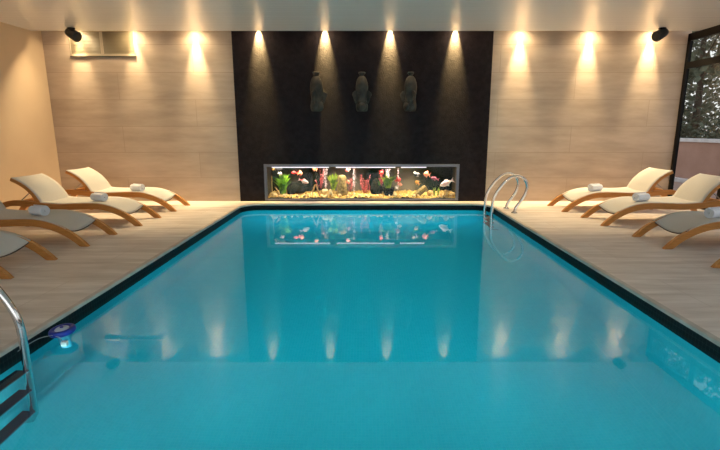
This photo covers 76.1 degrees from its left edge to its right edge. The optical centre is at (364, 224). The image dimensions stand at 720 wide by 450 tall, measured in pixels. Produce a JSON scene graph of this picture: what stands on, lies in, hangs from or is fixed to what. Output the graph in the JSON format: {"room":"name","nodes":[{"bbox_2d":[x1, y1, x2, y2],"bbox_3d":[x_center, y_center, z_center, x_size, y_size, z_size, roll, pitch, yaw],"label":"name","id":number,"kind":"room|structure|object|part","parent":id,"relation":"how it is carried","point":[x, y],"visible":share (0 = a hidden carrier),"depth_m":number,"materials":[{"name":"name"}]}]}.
{"room":"indoor swimming pool","nodes":[
{"label":"indoor swimming pool","id":0,"kind":"room"},
{"bbox_2d":[0,22,61,209],"bbox_3d":[-5.275,-0.799,2.214,0.150,3.070,11.060,0,12,0],"label":"wall","id":1,"kind":"structure","parent":0,"point":[27,134],"depth_m":6.98,"materials":[{"name":"beige paint"}]},
{"bbox_2d":[0,201,719,347],"bbox_3d":[0.000,0.746,2.814,10.700,0.200,11.910,0,12,0],"label":"floor","id":2,"kind":"structure","parent":0,"point":[682,279],"depth_m":4.60,"materials":[{"name":"wood"}]},
{"bbox_2d":[0,286,31,369],"bbox_3d":[-2.121,0.866,2.333,0.538,1.382,0.550,0,12,0],"label":"pool ladder","id":3,"kind":"object","parent":2,"relation":"attached to","point":[5,299],"visible":0.44,"depth_m":2.49,"materials":[{"name":"silver metal"}]},
{"bbox_2d":[0,230,57,278],"bbox_3d":[-3.925,0.081,4.009,2.029,0.619,0.600,0,12,0],"label":"sun lounger","id":4,"kind":"object","parent":2,"relation":"on","point":[10,242],"visible":1,"depth_m":4.23,"materials":[{"name":"beige"}]},
{"bbox_3d":[-3.925,0.278,3.767,2.029,0.332,0.045,0,12,0],"label":"rail","id":5,"kind":"part","parent":4,"relation":"part of","materials":[{"name":"brown wood"}]},
{"bbox_3d":[-3.925,0.166,4.310,2.029,0.332,0.045,0,12,0],"label":"rail","id":6,"kind":"part","parent":4,"relation":"part of","materials":[{"name":"brown wood"}]},
{"bbox_2d":[0,200,116,246],"bbox_3d":[-3.920,-0.135,5.057,2.029,0.619,0.600,0,12,0],"label":"sun lounger","id":7,"kind":"object","parent":2,"relation":"on","point":[64,222],"visible":0.91,"depth_m":5.01,"materials":[{"name":"beige fabric"}]},
{"bbox_2d":[28,204,49,215],"bbox_3d":[-3.569,-0.163,5.034,0.200,0.112,0.107,5,13,21],"label":"rolled towel","id":8,"kind":"object","parent":7,"relation":"on","point":[42,210],"visible":1,"depth_m":5.00,"materials":[{"name":"white fabric"}]},
{"bbox_3d":[-3.920,0.061,4.814,2.029,0.332,0.045,0,12,0],"label":"rail","id":9,"kind":"part","parent":7,"relation":"part of","materials":[{"name":"brown wood"}]},
{"bbox_3d":[-3.920,-0.051,5.358,2.029,0.332,0.045,0,12,0],"label":"rail","id":10,"kind":"part","parent":7,"relation":"part of","materials":[{"name":"brown wood"}]},
{"bbox_2d":[3,173,161,225],"bbox_3d":[-3.860,-0.348,6.085,2.029,0.619,0.600,0,12,0],"label":"sun lounger","id":11,"kind":"object","parent":2,"relation":"on","point":[44,190],"visible":0.91,"depth_m":5.95,"materials":[{"name":"beige fabric"}]},
{"bbox_3d":[-3.860,-0.151,5.843,2.029,0.332,0.045,0,12,0],"label":"rail","id":12,"kind":"part","parent":11,"relation":"part of","materials":[{"name":"brown wood"}]},
{"bbox_3d":[-3.860,-0.263,6.386,2.029,0.332,0.045,0,12,0],"label":"rail","id":13,"kind":"part","parent":11,"relation":"part of","materials":[{"name":"brown wood"}]},
{"bbox_2d":[90,192,107,200],"bbox_3d":[-3.499,-0.373,6.053,0.200,0.112,0.107,5,13,21],"label":"rolled towel","id":14,"kind":"object","parent":11,"relation":"on","point":[96,196],"visible":1,"depth_m":6.02,"materials":[{"name":"white fabric"}]},
{"bbox_2d":[65,167,189,211],"bbox_3d":[-3.850,-0.564,7.133,2.029,0.619,0.600,0,12,0],"label":"sun lounger","id":15,"kind":"object","parent":2,"relation":"on","point":[92,181],"visible":0.84,"depth_m":7.01,"materials":[{"name":"white fabric"}]},
{"bbox_3d":[-3.850,-0.367,6.891,2.029,0.332,0.045,0,12,0],"label":"rail","id":16,"kind":"part","parent":15,"relation":"part of","materials":[{"name":"brown wood"}]},
{"bbox_3d":[-3.850,-0.479,7.434,2.029,0.332,0.045,0,12,0],"label":"rail","id":17,"kind":"part","parent":15,"relation":"part of","materials":[{"name":"brown wood"}]},
{"bbox_2d":[130,183,144,190],"bbox_3d":[-3.479,-0.576,7.032,0.200,0.112,0.107,5,13,21],"label":"rolled towel","id":18,"kind":"object","parent":15,"relation":"on","point":[134,187],"visible":1,"depth_m":7.00,"materials":[{"name":"white fabric"}]},
{"bbox_2d":[0,203,719,356],"bbox_3d":[0.020,0.475,4.116,4.120,0.204,7.250,0,12,0],"label":"edging","id":19,"kind":"object","parent":2,"relation":"on","point":[714,339],"visible":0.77,"depth_m":3.76,"materials":[{"name":"tile"}]},
{"bbox_2d":[483,172,528,219],"bbox_3d":[2.116,-0.099,7.005,0.538,1.382,0.490,0,12,0],"label":"pool ladder","id":20,"kind":"object","parent":2,"relation":"attached to","point":[515,176],"visible":0.71,"depth_m":6.78,"materials":[{"name":"silver metal"}]},
{"bbox_2d":[547,167,696,211],"bbox_3d":[3.960,-0.558,7.104,2.029,0.619,0.600,0,12,0],"label":"sun lounger","id":21,"kind":"object","parent":2,"relation":"on","point":[646,181],"visible":0.8,"depth_m":6.97,"materials":[{"name":"beige fabric"}]},
{"bbox_2d":[587,183,602,190],"bbox_3d":[3.529,-0.578,7.052,0.200,0.112,0.107,-4,12,-20],"label":"rolled towel","id":22,"kind":"object","parent":21,"relation":"on","point":[591,187],"visible":1,"depth_m":7.02,"materials":[{"name":"white fabric"}]},
{"bbox_3d":[3.960,-0.473,7.405,2.029,0.332,0.045,0,12,0],"label":"rail","id":23,"kind":"part","parent":21,"relation":"part of","materials":[{"name":"brown wood"}]},
{"bbox_3d":[3.960,-0.361,6.861,2.029,0.332,0.045,0,12,0],"label":"rail","id":24,"kind":"part","parent":21,"relation":"part of","materials":[{"name":"brown wood"}]},
{"bbox_2d":[580,173,719,225],"bbox_3d":[4.030,-0.350,6.095,2.029,0.619,0.600,0,12,0],"label":"sun lounger","id":25,"kind":"object","parent":2,"relation":"on","point":[696,192],"visible":0.94,"depth_m":5.99,"materials":[{"name":"beige fabric"}]},
{"bbox_2d":[632,192,649,200],"bbox_3d":[3.629,-0.371,6.043,0.200,0.112,0.107,-4,12,-20],"label":"rolled towel","id":26,"kind":"object","parent":25,"relation":"on","point":[642,196],"visible":1,"depth_m":6.01,"materials":[{"name":"white fabric"}]},
{"bbox_3d":[4.030,-0.265,6.396,2.029,0.332,0.045,0,12,0],"label":"rail","id":27,"kind":"part","parent":25,"relation":"part of","materials":[{"name":"brown wood"}]},
{"bbox_3d":[4.030,-0.153,5.853,2.029,0.332,0.045,0,12,0],"label":"rail","id":28,"kind":"part","parent":25,"relation":"part of","materials":[{"name":"brown wood"}]},
{"bbox_2d":[632,211,719,248],"bbox_3d":[4.085,-0.113,4.949,2.029,0.619,0.600,0,12,0],"label":"sun lounger","id":29,"kind":"object","parent":2,"relation":"on","point":[687,224],"visible":0.91,"depth_m":4.94,"materials":[{"name":"beige fabric"}]},
{"bbox_3d":[4.085,-0.029,5.250,2.029,0.332,0.045,0,12,0],"label":"rail","id":30,"kind":"part","parent":29,"relation":"part of","materials":[{"name":"brown wood"}]},
{"bbox_3d":[4.085,0.084,4.707,2.029,0.332,0.045,0,12,0],"label":"rail","id":31,"kind":"part","parent":29,"relation":"part of","materials":[{"name":"brown wood"}]},
{"bbox_2d":[704,207,719,217],"bbox_3d":[3.729,-0.135,4.897,0.200,0.112,0.107,-4,12,-20],"label":"rolled towel","id":32,"kind":"object","parent":29,"relation":"on","point":[711,212],"visible":1,"depth_m":4.86,"materials":[{"name":"white fabric"}]},
{"bbox_2d":[710,259,719,267],"bbox_3d":[4.105,0.132,3.764,2.029,0.619,0.600,0,12,0],"label":"sun lounger","id":33,"kind":"object","parent":2,"relation":"on","point":[716,264],"visible":1,"depth_m":4.08,"materials":[{"name":"beige wood"}]},
{"bbox_3d":[0.020,1.113,4.248,4.042,1.201,7.172,0,12,0],"label":"basin","id":34,"kind":"object","parent":2,"relation":"in","visible":0},
{"bbox_2d":[0,210,719,449],"bbox_3d":[0.020,1.096,4.244,4.046,1.276,7.176,0,12,0],"label":"pool water","id":35,"kind":"object","parent":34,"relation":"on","point":[272,329],"visible":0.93,"depth_m":2.71,"materials":[{"name":"blue liquid"}]},
{"bbox_2d":[17,323,75,351],"bbox_3d":[-1.902,0.764,2.804,0.151,0.220,0.363,0,12,0],"label":"dispenser","id":36,"kind":"object","parent":35,"relation":"on","point":[62,332],"visible":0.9,"depth_m":2.86,"materials":[{"name":"blue plastic"}]},
{"bbox_3d":[-1.902,0.654,2.889,0.082,0.026,0.082,0,12,0],"label":"lid","id":37,"kind":"part","parent":36,"relation":"part of","materials":[{"name":"blue plastic"}]},
{"bbox_2d":[58,335,70,340],"bbox_3d":[-1.901,0.761,2.914,0.081,0.181,0.084,0,12,0],"label":"basket","id":38,"kind":"object","parent":36,"relation":"on","point":[65,337],"depth_m":2.88,"materials":[{"name":"plastic"}]},
{"bbox_2d":[0,205,719,370],"bbox_3d":[0.020,0.465,4.114,4.044,0.134,7.174,0,12,0],"label":"pool edge","id":39,"kind":"object","parent":34,"relation":"attached to","point":[10,357],"visible":0.58,"depth_m":4.20,"materials":[{"name":"black tile"}]},
{"bbox_2d":[0,0,719,30],"bbox_3d":[0.000,-2.127,1.940,10.700,0.358,11.360,0,12,0],"label":"ceiling","id":40,"kind":"structure","parent":0,"point":[32,15],"depth_m":6.20,"materials":[{"name":"white paint"}]},
{"bbox_2d":[64,27,81,41],"bbox_3d":[-4.427,-2.881,6.974,0.236,0.201,0.156,4,12,18],"label":"ceiling speaker","id":41,"kind":"object","parent":40,"relation":"attached to","point":[70,32],"visible":1,"depth_m":6.92,"materials":[{"name":"black plastic"}]},
{"bbox_2d":[74,32,81,40],"bbox_3d":[-4.345,-2.844,6.954,0.062,0.127,0.140,4,12,18],"label":"grille","id":42,"kind":"object","parent":41,"relation":"attached to","point":[77,35],"depth_m":6.95,"materials":[{"name":"black plastic"}]},
{"bbox_2d":[651,27,668,41],"bbox_3d":[4.477,-2.881,6.974,0.236,0.201,0.156,-4,12,-18],"label":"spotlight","id":43,"kind":"object","parent":40,"relation":"attached to","point":[662,32],"visible":1,"depth_m":6.92,"materials":[{"name":"black plastic"}]},
{"bbox_2d":[652,32,659,40],"bbox_3d":[4.395,-2.844,6.954,0.062,0.127,0.140,-4,12,-18],"label":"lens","id":44,"kind":"object","parent":43,"relation":"attached to","point":[655,35],"depth_m":6.94,"materials":[{"name":"black glass"}]},
{"bbox_2d":[41,31,691,200],"bbox_3d":[-0.050,-1.933,7.703,10.600,3.070,0.150,0,12,0],"label":"wall","id":45,"kind":"structure","parent":0,"point":[569,110],"depth_m":7.64,"materials":[{"name":"beige wood"}]},
{"bbox_2d":[68,31,136,56],"bbox_3d":[-4.240,-2.929,7.415,1.070,0.422,0.012,0,12,0],"label":"air vent","id":46,"kind":"object","parent":45,"relation":"in","point":[92,43],"visible":0.8,"depth_m":7.42,"materials":[{"name":"beige metal"}]},
{"bbox_3d":[-4.510,-2.935,7.415,0.480,0.340,0.008,0,12,0],"label":"louvre panel","id":47,"kind":"part","parent":46,"relation":"part of","materials":[{"name":"brown metal"}]},
{"bbox_3d":[-4.240,-2.728,7.456,1.070,0.012,0.012,0,12,0],"label":"shadow trim","id":48,"kind":"part","parent":46,"relation":"part of","materials":[{"name":"brown metal"}]},
{"bbox_3d":[-3.978,-2.935,7.415,0.495,0.340,0.008,0,12,0],"label":"louvre panel","id":49,"kind":"part","parent":46,"relation":"part of","materials":[{"name":"brown metal"}]},
{"bbox_2d":[231,31,493,200],"bbox_3d":[-0.040,-1.881,7.699,4.200,2.970,0.180,0,12,0],"label":"wall panel","id":50,"kind":"object","parent":45,"relation":"attached to","point":[276,123],"visible":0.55,"depth_m":7.57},
{"bbox_2d":[310,72,326,110],"bbox_3d":[-0.752,-2.151,7.410,0.274,0.615,0.276,0,12,0],"label":"statue","id":51,"kind":"object","parent":50,"relation":"attached to","point":[318,96],"visible":1,"depth_m":7.37,"materials":[{"name":"stone"}]},
{"bbox_2d":[264,164,459,199],"bbox_3d":[-0.058,-0.786,8.134,3.315,0.617,0.610,0,12,0],"label":"aquarium","id":52,"kind":"object","parent":50,"relation":"in","point":[442,172],"visible":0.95,"depth_m":8.38,"materials":[{"name":"glass"}]},
{"bbox_2d":[298,178,308,183],"bbox_3d":[-1.069,-0.770,7.948,0.192,0.110,0.040,0,12,-1],"label":"fish","id":53,"kind":"object","parent":52,"relation":"in","point":[303,180],"visible":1,"depth_m":7.94},
{"bbox_2d":[268,190,454,197],"bbox_3d":[-0.058,-0.551,8.188,3.291,0.102,0.550,0,12,0],"label":"gravel","id":54,"kind":"object","parent":52,"relation":"in","point":[404,193],"visible":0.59,"depth_m":8.14,"materials":[{"name":"beige gravel"}]},
{"bbox_2d":[270,192,276,197],"bbox_3d":[-1.585,-0.524,7.999,0.122,0.107,0.096,0,12,0],"label":"rock","id":55,"kind":"object","parent":54,"relation":"on","point":[272,194],"visible":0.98,"depth_m":7.97,"materials":[{"name":"beige stone"}]},
{"bbox_2d":[272,174,290,193],"bbox_3d":[-1.456,-0.723,8.084,0.343,0.368,0.167,0,12,0],"label":"plant","id":56,"kind":"object","parent":54,"relation":"on","point":[282,184],"visible":0.98,"depth_m":8.06,"materials":[{"name":"green plant"}]},
{"bbox_2d":[287,182,305,193],"bbox_3d":[-1.241,-0.654,8.214,0.353,0.228,0.287,0,12,0],"label":"rock","id":57,"kind":"object","parent":54,"relation":"on","point":[294,187],"visible":0.93,"depth_m":8.12,"materials":[{"name":"grey stone"}]},
{"bbox_2d":[310,184,320,197],"bbox_3d":[-0.868,-0.591,8.033,0.204,0.254,0.044,-2,12,-10],"label":"arch","id":58,"kind":"object","parent":54,"relation":"on","point":[315,184],"visible":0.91,"depth_m":8.02,"materials":[{"name":"brown stone"}]},
{"bbox_2d":[312,169,319,189],"bbox_3d":[-0.872,-0.801,8.187,0.151,0.404,0.102,0,12,0],"label":"rock","id":59,"kind":"object","parent":54,"relation":"on","point":[316,173],"visible":0.76,"depth_m":8.16,"materials":[{"name":"black stone"}]},
{"bbox_2d":[315,168,324,187],"bbox_3d":[-0.788,-0.827,8.090,0.188,0.362,0.093,0,12,0],"label":"coral","id":60,"kind":"object","parent":59,"relation":"on","point":[321,183],"visible":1,"depth_m":8.08,"materials":[{"name":"red plant"}]},
{"bbox_2d":[327,173,337,189],"bbox_3d":[-0.564,-0.769,8.133,0.235,0.312,0.109,0,12,0],"label":"plant","id":61,"kind":"object","parent":54,"relation":"on","point":[332,179],"visible":0.98,"depth_m":8.11,"materials":[{"name":"yellow plant"}]},
{"bbox_2d":[337,175,347,195],"bbox_3d":[-0.400,-0.679,8.049,0.194,0.390,0.138,0,12,0],"label":"rock","id":62,"kind":"object","parent":54,"relation":"on","point":[342,186],"visible":0.92,"depth_m":8.00,"materials":[{"name":"beige stone"}]},
{"bbox_2d":[360,175,370,192],"bbox_3d":[0.003,-0.725,8.115,0.191,0.330,0.108,0,12,0],"label":"coral","id":63,"kind":"object","parent":54,"relation":"on","point":[361,180],"visible":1,"depth_m":8.13,"materials":[{"name":"red plant"}]},
{"bbox_2d":[370,178,382,194],"bbox_3d":[0.199,-0.669,8.219,0.233,0.331,0.219,0,12,0],"label":"rock","id":64,"kind":"object","parent":54,"relation":"on","point":[375,188],"visible":0.81,"depth_m":8.13,"materials":[{"name":"grey stone"}]},
{"bbox_2d":[383,187,394,195],"bbox_3d":[0.413,-0.573,8.071,0.210,0.170,0.207,0,12,0],"label":"plant pot","id":65,"kind":"object","parent":54,"relation":"on","point":[387,191],"visible":0.84,"depth_m":7.99,"materials":[{"name":"black ceramic"}]},
{"bbox_2d":[379,175,395,187],"bbox_3d":[0.410,-0.764,8.045,0.319,0.249,0.164,0,12,0],"label":"plant","id":66,"kind":"object","parent":65,"relation":"in","point":[388,181],"visible":0.94,"depth_m":8.01,"materials":[{"name":"green plant"}]},
{"bbox_2d":[413,185,427,195],"bbox_3d":[0.968,-0.582,8.055,0.262,0.231,0.106,-1,12,-6],"label":"rock","id":67,"kind":"object","parent":54,"relation":"on","point":[423,189],"visible":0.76,"depth_m":8.02,"materials":[{"name":"beige stone"}]},
{"bbox_2d":[444,190,449,197],"bbox_3d":[1.424,-0.538,7.994,0.091,0.143,0.107,0,12,0],"label":"rock","id":68,"kind":"object","parent":54,"relation":"on","point":[446,192],"visible":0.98,"depth_m":7.96,"materials":[{"name":"beige stone"}]},
{"bbox_2d":[424,170,430,177],"bbox_3d":[1.073,-0.875,7.943,0.124,0.136,0.059,-3,12,-16],"label":"fish","id":69,"kind":"object","parent":52,"relation":"in","point":[426,173],"visible":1,"depth_m":7.92},
{"bbox_2d":[440,178,453,186],"bbox_3d":[1.427,-0.744,7.944,0.259,0.168,0.058,0,12,-1],"label":"fish","id":70,"kind":"object","parent":52,"relation":"in","point":[446,182],"visible":1,"depth_m":7.93},
{"bbox_2d":[352,72,371,110],"bbox_3d":[-0.050,-2.155,7.430,0.316,0.615,0.235,0,12,0],"label":"statue","id":71,"kind":"object","parent":50,"relation":"attached to","point":[361,96],"visible":1,"depth_m":7.37,"materials":[{"name":"stone"}]},
{"bbox_2d":[400,72,416,110],"bbox_3d":[0.702,-2.151,7.410,0.274,0.615,0.276,0,12,0],"label":"statue","id":72,"kind":"object","parent":50,"relation":"attached to","point":[408,96],"visible":1,"depth_m":7.37,"materials":[{"name":"stone"}]},
{"bbox_2d":[668,25,719,209],"bbox_3d":[5.225,-0.624,2.250,0.050,2.712,11.060,0,12,0],"label":"window","id":73,"kind":"structure","parent":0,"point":[696,149],"depth_m":7.21,"materials":[{"name":"brown metal"}]}
]}

